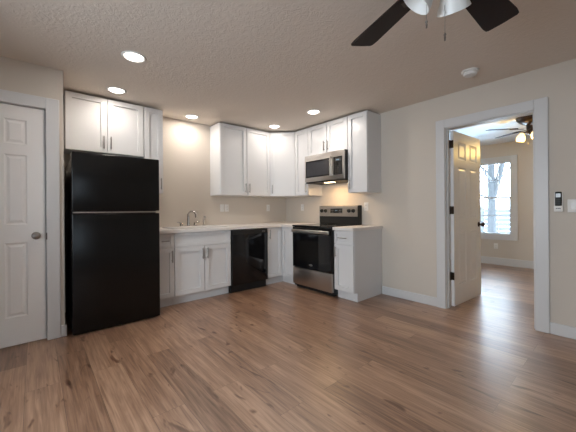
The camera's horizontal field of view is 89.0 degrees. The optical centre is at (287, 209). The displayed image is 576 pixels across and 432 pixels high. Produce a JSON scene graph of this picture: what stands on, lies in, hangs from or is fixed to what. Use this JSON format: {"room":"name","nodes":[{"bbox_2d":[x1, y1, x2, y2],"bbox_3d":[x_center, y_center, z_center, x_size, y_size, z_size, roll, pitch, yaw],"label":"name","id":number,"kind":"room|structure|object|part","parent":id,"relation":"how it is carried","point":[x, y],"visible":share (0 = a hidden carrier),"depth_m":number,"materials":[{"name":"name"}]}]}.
{"room":"kitchen","nodes":[
{"label":"kitchen","id":0,"kind":"room"},
{"bbox_2d":[0,56,64,324],"bbox_3d":[-3.098,-0.048,2.388,1.978,2.433,0.896,0,0,-41],"label":"wall","id":1,"kind":"structure","parent":0,"point":[19,76],"depth_m":2.61,"materials":[{"name":"beige paint"}]},
{"bbox_2d":[0,103,45,348],"bbox_3d":[-2.381,0.134,2.402,0.606,2.032,0.104,0,0,-41],"label":"door","id":2,"kind":"structure","parent":1,"relation":"in","point":[22,140],"depth_m":2.52,"materials":[{"name":"white paint"}]},
{"bbox_3d":[-2.187,0.230,2.547,0.064,0.064,0.070,0,0,-41],"label":"knob","id":3,"kind":"part","parent":2,"relation":"part of","materials":[{"name":"silver metal"}]},
{"bbox_2d":[0,89,60,339],"bbox_3d":[-2.418,0.087,2.443,0.814,2.153,0.138,0,0,-41],"label":"door frame","id":4,"kind":"structure","parent":1,"relation":"attached to","point":[50,107],"depth_m":2.62,"materials":[{"name":"white paint"}]},
{"bbox_2d":[61,319,66,336],"bbox_3d":[-2.296,1.111,2.970,0.046,0.105,0.771,0,0,-41],"label":"baseboard","id":5,"kind":"structure","parent":1,"relation":"attached to","point":[63,327],"depth_m":2.68,"materials":[{"name":"white paint"}]},
{"bbox_2d":[64,117,285,311],"bbox_3d":[-1.295,-0.061,4.457,3.457,2.433,0.120,0,0,-41],"label":"wall","id":6,"kind":"structure","parent":0,"point":[186,144],"depth_m":4.31,"materials":[{"name":"beige paint"}]},
{"bbox_2d":[63,90,143,157],"bbox_3d":[-2.133,-0.942,3.420,0.764,0.617,0.362,0,0,-41],"label":"upper cabinet","id":7,"kind":"object","parent":6,"relation":"attached to","point":[92,124],"visible":0.98,"depth_m":3.28,"materials":[{"name":"white paint"}]},
{"bbox_3d":[-2.190,-0.941,3.194,0.374,0.610,0.020,0,0,-41],"label":"door","id":8,"kind":"part","parent":7,"relation":"part of","materials":[{"name":"white paint"}]},
{"bbox_3d":[-1.901,-0.943,3.443,0.374,0.610,0.020,0,0,-41],"label":"door","id":9,"kind":"part","parent":7,"relation":"part of","materials":[{"name":"white paint"}]},
{"bbox_2d":[143,107,162,193],"bbox_3d":[-1.756,-0.728,3.744,0.226,1.050,0.362,0,0,-41],"label":"upper cabinet","id":10,"kind":"object","parent":6,"relation":"attached to","point":[152,118],"visible":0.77,"depth_m":3.66,"materials":[{"name":"white paint"}]},
{"bbox_2d":[220,204,223,211],"bbox_3d":[-1.032,-0.022,4.598,0.070,0.115,0.009,0,0,-41],"label":"light switch","id":11,"kind":"object","parent":6,"relation":"attached to","point":[221,205],"visible":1,"depth_m":4.59,"materials":[{"name":"white plastic"}]},
{"bbox_2d":[225,204,228,211],"bbox_3d":[-0.970,-0.022,4.652,0.070,0.115,0.008,0,0,-41],"label":"wall outlet","id":12,"kind":"object","parent":6,"relation":"attached to","point":[226,205],"visible":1,"depth_m":4.65,"materials":[{"name":"white plastic"}]},
{"bbox_2d":[210,122,269,196],"bbox_3d":[-0.727,-0.736,4.633,0.910,1.050,0.362,0,0,-41],"label":"upper cabinet","id":13,"kind":"object","parent":6,"relation":"attached to","point":[239,156],"visible":1,"depth_m":4.46,"materials":[{"name":"white paint"}]},
{"bbox_3d":[-0.812,-0.735,4.383,0.447,1.043,0.020,0,0,-41],"label":"door","id":14,"kind":"part","parent":13,"relation":"part of","materials":[{"name":"white paint"}]},
{"bbox_3d":[-0.467,-0.737,4.680,0.447,1.043,0.020,0,0,-41],"label":"door","id":15,"kind":"part","parent":13,"relation":"part of","materials":[{"name":"white paint"}]},
{"bbox_2d":[269,132,307,197],"bbox_3d":[-0.073,-0.741,5.032,0.617,1.050,0.612,0,0,-41],"label":"upper cabinet","id":16,"kind":"object","parent":6,"relation":"attached to","point":[282,144],"visible":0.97,"depth_m":4.82,"materials":[{"name":"white paint"}]},
{"bbox_3d":[-0.088,-0.740,4.811,0.402,1.043,0.020,0,0,4],"label":"door","id":17,"kind":"part","parent":16,"relation":"part of","materials":[{"name":"white paint"}]},
{"bbox_2d":[0,263,575,431],"bbox_3d":[1.488,1.185,2.413,9.100,0.100,7.000,0,0,-41],"label":"floor","id":18,"kind":"structure","parent":0,"point":[282,356],"depth_m":2.11,"materials":[{"name":"wood"}]},
{"bbox_2d":[65,151,159,334],"bbox_3d":[-1.935,0.311,3.214,0.762,1.698,0.832,0,0,-41],"label":"refrigerator","id":19,"kind":"object","parent":18,"relation":"on","point":[112,237],"visible":1,"depth_m":2.88,"materials":[{"name":"black metal"}]},
{"bbox_3d":[-1.709,-0.258,2.949,0.762,0.548,0.120,0,0,-41],"label":"freezer door","id":20,"kind":"part","parent":19,"relation":"part of","materials":[{"name":"black metal"}]},
{"bbox_3d":[-1.703,0.592,2.949,0.762,1.102,0.120,0,0,-41],"label":"fridge door","id":21,"kind":"part","parent":19,"relation":"part of","materials":[{"name":"black metal"}]},
{"bbox_2d":[159,233,173,307],"bbox_3d":[-1.628,0.720,3.643,0.222,0.875,0.666,0,0,-41],"label":"base cabinet","id":22,"kind":"object","parent":18,"relation":"on","point":[166,240],"visible":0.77,"depth_m":3.45,"materials":[{"name":"white paint"}]},
{"bbox_3d":[-1.444,0.371,3.427,0.214,0.166,0.020,0,0,-41],"label":"drawer","id":23,"kind":"part","parent":22,"relation":"part of","materials":[{"name":"white paint"}]},
{"bbox_3d":[-1.441,0.750,3.427,0.214,0.578,0.020,0,0,-41],"label":"door","id":24,"kind":"part","parent":22,"relation":"part of","materials":[{"name":"white paint"}]},
{"bbox_2d":[172,230,230,304],"bbox_3d":[-1.255,0.718,3.966,0.762,0.875,0.666,0,0,-41],"label":"base cabinet","id":25,"kind":"object","parent":18,"relation":"on","point":[202,260],"visible":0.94,"depth_m":3.72,"materials":[{"name":"white paint"}]},
{"bbox_3d":[-1.212,0.749,3.624,0.373,0.578,0.020,0,0,-41],"label":"door","id":26,"kind":"part","parent":25,"relation":"part of","materials":[{"name":"white paint"}]},
{"bbox_3d":[-1.071,0.369,3.749,0.754,0.166,0.020,0,0,-41],"label":"drawer","id":27,"kind":"part","parent":25,"relation":"part of","materials":[{"name":"white paint"}]},
{"bbox_3d":[-0.924,0.747,3.873,0.373,0.578,0.020,0,0,-41],"label":"door","id":28,"kind":"part","parent":25,"relation":"part of","materials":[{"name":"white paint"}]},
{"bbox_2d":[230,228,267,292],"bbox_3d":[-0.728,0.717,4.411,0.598,0.868,0.624,0,0,-41],"label":"dishwasher","id":29,"kind":"object","parent":18,"relation":"on","point":[249,247],"visible":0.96,"depth_m":4.16,"materials":[{"name":"black plastic"}]},
{"bbox_3d":[-0.565,1.096,4.225,0.598,0.108,0.025,0,0,-41],"label":"kick plate","id":30,"kind":"part","parent":29,"relation":"part of","materials":[{"name":"black plastic"}]},
{"bbox_2d":[266,227,294,284],"bbox_3d":[-0.076,0.709,4.822,0.911,0.875,0.911,0,0,-41],"label":"base cabinet","id":31,"kind":"object","parent":18,"relation":"on","point":[280,239],"visible":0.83,"depth_m":4.51,"materials":[{"name":"white paint"}]},
{"bbox_2d":[159,222,315,233],"bbox_3d":[-0.685,0.256,4.298,2.512,0.038,0.913,0,0,-41],"label":"countertop","id":32,"kind":"structure","parent":31,"relation":"on","point":[272,224],"depth_m":4.12,"materials":[{"name":"white stone"}]},
{"bbox_2d":[177,210,199,226],"bbox_3d":[-1.387,0.127,4.138,0.335,0.229,0.152,0,0,-41],"label":"kitchen faucet","id":33,"kind":"object","parent":32,"relation":"on","point":[193,211],"visible":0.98,"depth_m":4.16,"materials":[{"name":"silver metal"}]},
{"bbox_3d":[-1.361,0.121,4.155,0.166,0.219,0.040,0,0,20],"label":"spout","id":34,"kind":"part","parent":33,"relation":"part of","materials":[{"name":"silver metal"}]},
{"bbox_2d":[162,225,227,228],"bbox_3d":[-1.245,0.318,3.950,0.738,0.166,0.496,0,0,-41],"label":"sink","id":35,"kind":"object","parent":32,"relation":"in","point":[203,226],"visible":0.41,"depth_m":4.06,"materials":[{"name":"silver metal"}]},
{"bbox_3d":[-0.207,0.655,4.493,0.275,0.751,0.020,0,0,-41],"label":"door","id":36,"kind":"part","parent":31,"relation":"part of","materials":[{"name":"white paint"}]},
{"bbox_3d":[0.004,0.653,4.478,0.020,0.751,0.275,0,0,-41],"label":"door","id":37,"kind":"part","parent":31,"relation":"part of","materials":[{"name":"white paint"}]},
{"bbox_2d":[291,205,361,296],"bbox_3d":[0.546,0.544,4.250,0.706,1.196,0.760,0,0,-41],"label":"range","id":38,"kind":"object","parent":18,"relation":"on","point":[313,244],"visible":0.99,"depth_m":4.09,"materials":[{"name":"black metal"}]},
{"bbox_3d":[0.297,0.305,4.036,0.052,0.044,0.716,0,0,-41],"label":"oven handle","id":39,"kind":"part","parent":38,"relation":"part of","materials":[{"name":"silver metal"}]},
{"bbox_3d":[0.314,0.583,4.049,0.005,0.480,0.740,0,0,-41],"label":"door glass","id":40,"kind":"part","parent":38,"relation":"part of","materials":[{"name":"black glass"}]},
{"bbox_3d":[0.334,0.960,4.063,0.036,0.243,0.752,0,0,-41],"label":"storage drawer","id":41,"kind":"part","parent":38,"relation":"part of","materials":[{"name":"silver metal"}]},
{"bbox_3d":[0.330,0.542,4.063,0.038,0.578,0.752,0,0,-41],"label":"oven door","id":42,"kind":"part","parent":38,"relation":"part of","materials":[{"name":"black glass"}]},
{"bbox_3d":[0.376,1.102,4.099,0.020,0.069,0.720,0,0,-41],"label":"kick panel","id":43,"kind":"part","parent":38,"relation":"part of","materials":[{"name":"black plastic"}]},
{"bbox_2d":[292,223,355,228],"bbox_3d":[0.551,0.234,4.256,0.638,0.023,0.760,0,0,-41],"label":"cooktop","id":44,"kind":"object","parent":38,"relation":"in","point":[318,225],"depth_m":4.14,"materials":[{"name":"black glass"}]},
{"bbox_3d":[0.731,0.022,4.448,0.004,0.068,0.230,6,-4,-41],"label":"clock panel","id":45,"kind":"part","parent":38,"relation":"part of","materials":[{"name":"black glass"}]},
{"bbox_3d":[0.773,0.024,4.455,0.084,0.161,0.726,0,0,-41],"label":"control panel","id":46,"kind":"part","parent":38,"relation":"part of","materials":[{"name":"silver metal"}]},
{"bbox_2d":[334,229,381,301],"bbox_3d":[0.917,0.701,3.859,0.666,0.875,0.306,0,0,-41],"label":"base cabinet","id":47,"kind":"object","parent":18,"relation":"on","point":[357,254],"visible":0.98,"depth_m":3.71,"materials":[{"name":"white paint"}]},
{"bbox_3d":[0.698,0.355,3.672,0.020,0.166,0.298,0,0,-41],"label":"drawer","id":48,"kind":"part","parent":47,"relation":"part of","materials":[{"name":"white paint"}]},
{"bbox_3d":[0.701,0.735,3.672,0.020,0.578,0.298,0,0,-41],"label":"door","id":49,"kind":"part","parent":47,"relation":"part of","materials":[{"name":"white paint"}]},
{"bbox_2d":[332,225,382,230],"bbox_3d":[0.923,0.244,3.859,0.654,0.038,0.322,0,0,-41],"label":"countertop","id":50,"kind":"structure","parent":47,"relation":"on","point":[357,227],"depth_m":3.71,"materials":[{"name":"white stone"}]},
{"bbox_2d":[0,0,575,145],"bbox_3d":[1.469,-1.358,2.413,9.100,0.120,7.000,0,0,-41],"label":"ceiling","id":51,"kind":"structure","parent":0,"point":[252,64],"depth_m":2.41,"materials":[{"name":"beige paint"}]},
{"bbox_2d":[106,86,126,93],"bbox_3d":[-1.831,-1.265,3.131,0.190,0.016,0.190,0,0,-41],"label":"recessed light","id":52,"kind":"object","parent":51,"relation":"in","point":[116,90],"visible":1,"depth_m":3.11,"materials":[{"name":"white plastic"}]},
{"bbox_2d":[121,51,146,62],"bbox_3d":[-1.288,-1.269,2.454,0.190,0.016,0.190,0,0,-41],"label":"recessed light","id":53,"kind":"object","parent":51,"relation":"in","point":[132,56],"visible":1,"depth_m":2.44,"materials":[{"name":"white plastic"}]},
{"bbox_2d":[185,114,198,118],"bbox_3d":[-1.324,-1.269,4.037,0.190,0.016,0.190,0,0,-41],"label":"recessed light","id":54,"kind":"object","parent":51,"relation":"in","point":[189,116],"visible":1,"depth_m":4.01,"materials":[{"name":"white plastic"}]},
{"bbox_2d":[268,125,279,127],"bbox_3d":[-0.211,-1.278,4.536,0.190,0.016,0.190,0,0,-41],"label":"recessed light","id":55,"kind":"object","parent":51,"relation":"in","point":[269,126],"visible":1,"depth_m":4.51,"materials":[{"name":"white plastic"}]},
{"bbox_2d":[307,109,320,114],"bbox_3d":[0.338,-1.282,3.876,0.190,0.016,0.190,0,0,-41],"label":"recessed light","id":56,"kind":"object","parent":51,"relation":"in","point":[313,111],"visible":1,"depth_m":3.85,"materials":[{"name":"white plastic"}]},
{"bbox_2d":[351,0,518,45],"bbox_3d":[0.725,-1.028,1.282,1.265,0.528,1.306,0,0,-41],"label":"ceiling fan","id":57,"kind":"object","parent":51,"relation":"hanging from","point":[489,14],"visible":1,"depth_m":1.56,"materials":[{"name":"black wood"}]},
{"bbox_3d":[0.551,-1.058,1.665,0.168,0.008,0.489,-11,4,-19],"label":"blade","id":58,"kind":"part","parent":57,"relation":"part of","materials":[{"name":"brown wood"}]},
{"bbox_3d":[0.589,-0.961,1.310,0.138,0.158,0.152,0,0,-41],"label":"lamp shade","id":59,"kind":"part","parent":57,"relation":"part of","materials":[{"name":"white glass"}]},
{"bbox_3d":[0.771,-0.963,1.355,0.134,0.158,0.149,0,0,4],"label":"lamp shade","id":60,"kind":"part","parent":57,"relation":"part of","materials":[{"name":"white glass"}]},
{"bbox_3d":[1.029,-1.062,1.523,0.489,0.008,0.168,0,-10,-37],"label":"blade","id":61,"kind":"part","parent":57,"relation":"part of","materials":[{"name":"brown wood"}]},
{"bbox_2d":[461,67,478,77],"bbox_3d":[1.710,-1.277,2.755,0.144,0.046,0.144,0,0,-41],"label":"smoke detector","id":62,"kind":"object","parent":51,"relation":"attached to","point":[470,72],"visible":1,"depth_m":2.72,"materials":[{"name":"white plastic"}]},
{"bbox_2d":[486,115,532,143],"bbox_3d":[3.432,-1.089,4.085,1.097,0.448,1.063,0,0,-41],"label":"ceiling fan","id":63,"kind":"object","parent":51,"relation":"hanging from","point":[527,121],"visible":0.41,"depth_m":4.12,"materials":[{"name":"brown metal"}]},
{"bbox_3d":[3.040,-1.135,4.169,0.384,0.008,0.136,0,9,10],"label":"blade","id":64,"kind":"part","parent":63,"relation":"part of","materials":[{"name":"brown wood"}]},
{"bbox_3d":[3.354,-1.137,4.473,0.136,0.008,0.384,-10,1,-8],"label":"blade","id":65,"kind":"part","parent":63,"relation":"part of","materials":[{"name":"brown wood"}]},
{"bbox_3d":[3.327,-1.025,4.193,0.110,0.126,0.111,0,0,-41],"label":"lamp shade","id":66,"kind":"part","parent":63,"relation":"part of","materials":[{"name":"beige glass"}]},
{"bbox_2d":[286,58,575,326],"bbox_3d":[2.166,-0.087,3.006,0.115,2.433,6.600,0,0,-41],"label":"wall","id":67,"kind":"structure","parent":0,"point":[405,206],"depth_m":3.48,"materials":[{"name":"beige paint"}]},
{"bbox_2d":[295,128,321,196],"bbox_3d":[0.321,-0.744,4.771,0.362,1.050,0.304,0,0,-41],"label":"upper cabinet","id":68,"kind":"object","parent":67,"relation":"attached to","point":[301,137],"visible":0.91,"depth_m":4.70,"materials":[{"name":"white paint"}]},
{"bbox_3d":[0.220,-0.743,4.683,0.020,1.043,0.296,0,0,-41],"label":"door","id":69,"kind":"part","parent":68,"relation":"part of","materials":[{"name":"white paint"}]},
{"bbox_2d":[308,116,347,155],"bbox_3d":[0.667,-1.043,4.367,0.362,0.457,0.762,0,0,-41],"label":"upper cabinet","id":70,"kind":"object","parent":67,"relation":"attached to","point":[329,136],"visible":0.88,"depth_m":4.24,"materials":[{"name":"white paint"}]},
{"bbox_3d":[0.441,-1.041,4.424,0.020,0.450,0.373,0,0,-41],"label":"door","id":71,"kind":"part","parent":70,"relation":"part of","materials":[{"name":"white paint"}]},
{"bbox_2d":[305,149,347,184],"bbox_3d":[0.638,-0.603,4.340,0.441,0.417,0.754,0,0,-41],"label":"microwave","id":72,"kind":"object","parent":70,"relation":"attached to","point":[331,167],"visible":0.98,"depth_m":4.18,"materials":[{"name":"silver metal"}]},
{"bbox_3d":[0.434,-0.601,4.303,0.005,0.247,0.487,0,0,-41],"label":"door glass","id":73,"kind":"part","parent":72,"relation":"part of","materials":[{"name":"grey glass"}]},
{"bbox_3d":[0.597,-0.602,4.084,0.045,0.287,0.026,0,0,-41],"label":"handle","id":74,"kind":"part","parent":72,"relation":"part of","materials":[{"name":"silver metal"}]},
{"bbox_3d":[0.682,-0.603,4.015,0.005,0.247,0.153,0,0,-41],"label":"control panel","id":75,"kind":"part","parent":72,"relation":"part of","materials":[{"name":"black glass"}]},
{"bbox_3d":[0.690,-1.042,4.136,0.020,0.450,0.373,0,0,-41],"label":"door","id":76,"kind":"part","parent":70,"relation":"part of","materials":[{"name":"white paint"}]},
{"bbox_2d":[348,110,380,193],"bbox_3d":[1.019,-0.749,3.962,0.362,1.050,0.310,0,0,-41],"label":"upper cabinet","id":77,"kind":"object","parent":67,"relation":"attached to","point":[364,127],"visible":1,"depth_m":3.87,"materials":[{"name":"white paint"}]},
{"bbox_3d":[0.918,-0.748,3.874,0.020,1.043,0.302,0,0,-41],"label":"door","id":78,"kind":"part","parent":77,"relation":"part of","materials":[{"name":"white paint"}]},
{"bbox_2d":[364,202,367,210],"bbox_3d":[1.103,-0.041,4.143,0.008,0.115,0.070,0,0,-41],"label":"wall outlet","id":79,"kind":"object","parent":67,"relation":"attached to","point":[365,203],"visible":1,"depth_m":4.14,"materials":[{"name":"white plastic"}]},
{"bbox_2d":[382,286,436,306],"bbox_3d":[1.503,1.082,3.684,0.015,0.105,0.713,0,0,-41],"label":"baseboard","id":80,"kind":"structure","parent":67,"relation":"attached to","point":[429,300],"depth_m":3.65,"materials":[{"name":"white paint"}]},
{"bbox_2d":[449,131,484,305],"bbox_3d":[2.194,0.102,3.618,0.802,2.030,0.173,0,0,-37],"label":"door","id":81,"kind":"structure","parent":67,"relation":"in","point":[465,208],"depth_m":3.58,"materials":[{"name":"white paint"}]},
{"bbox_2d":[436,97,549,332],"bbox_3d":[2.100,0.053,3.083,0.155,2.153,0.987,0,0,-41],"label":"door frame","id":82,"kind":"structure","parent":67,"relation":"attached to","point":[538,108],"depth_m":2.78,"materials":[{"name":"white paint"}]},
{"bbox_2d":[554,192,562,211],"bbox_3d":[2.409,-0.068,2.612,0.032,0.178,0.060,0,0,-41],"label":"remote control","id":83,"kind":"object","parent":67,"relation":"attached to","point":[558,196],"visible":1,"depth_m":2.60,"materials":[{"name":"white plastic"}]},
{"bbox_2d":[550,322,575,339],"bbox_3d":[3.332,1.068,1.567,0.015,0.105,2.908,0,0,-41],"label":"baseboard","id":84,"kind":"structure","parent":67,"relation":"attached to","point":[562,330],"depth_m":2.59,"materials":[{"name":"white paint"}]},
{"bbox_2d":[567,199,575,211],"bbox_3d":[2.493,-0.031,2.533,0.009,0.115,0.116,0,0,-41],"label":"light switch","id":85,"kind":"object","parent":67,"relation":"attached to","point":[571,203],"visible":1,"depth_m":2.55,"materials":[{"name":"white plastic"}]},
{"bbox_2d":[450,139,533,260],"bbox_3d":[4.163,-0.102,6.052,0.120,2.433,4.600,0,0,-41],"label":"wall","id":86,"kind":"structure","parent":0,"point":[522,249],"depth_m":5.62,"materials":[{"name":"beige paint"}]},
{"bbox_2d":[450,253,533,268],"bbox_3d":[4.120,1.042,6.008,0.016,0.145,4.600,0,0,-41],"label":"baseboard","id":87,"kind":"structure","parent":86,"relation":"attached to","point":[484,259],"depth_m":5.77,"materials":[{"name":"white paint"}]},
{"bbox_2d":[480,155,517,240],"bbox_3d":[4.161,-0.221,6.025,0.118,1.660,0.910,0,0,-41],"label":"window","id":88,"kind":"structure","parent":86,"relation":"in","point":[512,159],"depth_m":5.73,"materials":[{"name":"white paint"}]},
{"bbox_3d":[4.179,-0.586,6.043,0.028,0.730,0.710,0,0,-41],"label":"sash","id":89,"kind":"part","parent":88,"relation":"part of","materials":[{"name":"white paint"}]},
{"bbox_3d":[4.162,0.130,6.023,0.028,0.760,0.710,0,0,-41],"label":"sash","id":90,"kind":"part","parent":88,"relation":"part of","materials":[{"name":"white paint"}]},
{"label":"outside","id":91,"kind":"structure","parent":0,"visible":0},
{"bbox_3d":[10.500,1.727,14.551,20.200,0.120,28.000,0,0,-41],"label":"ground","id":92,"kind":"structure","parent":91,"visible":0},
{"bbox_2d":[480,163,509,232],"bbox_3d":[7.630,-3.077,11.136,4.618,9.682,4.450,0,0,19],"label":"bare tree","id":93,"kind":"object","parent":92,"relation":"on","point":[490,169],"visible":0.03,"depth_m":11.01,"materials":[{"name":"grey plant"}]},
{"bbox_2d":[481,206,509,232],"bbox_3d":[9.905,0.756,12.722,0.160,1.870,8.000,0,0,-41],"label":"fence","id":94,"kind":"object","parent":92,"relation":"on","point":[503,212],"visible":0.02,"depth_m":13.06,"materials":[{"name":"white wood"}]}
]}

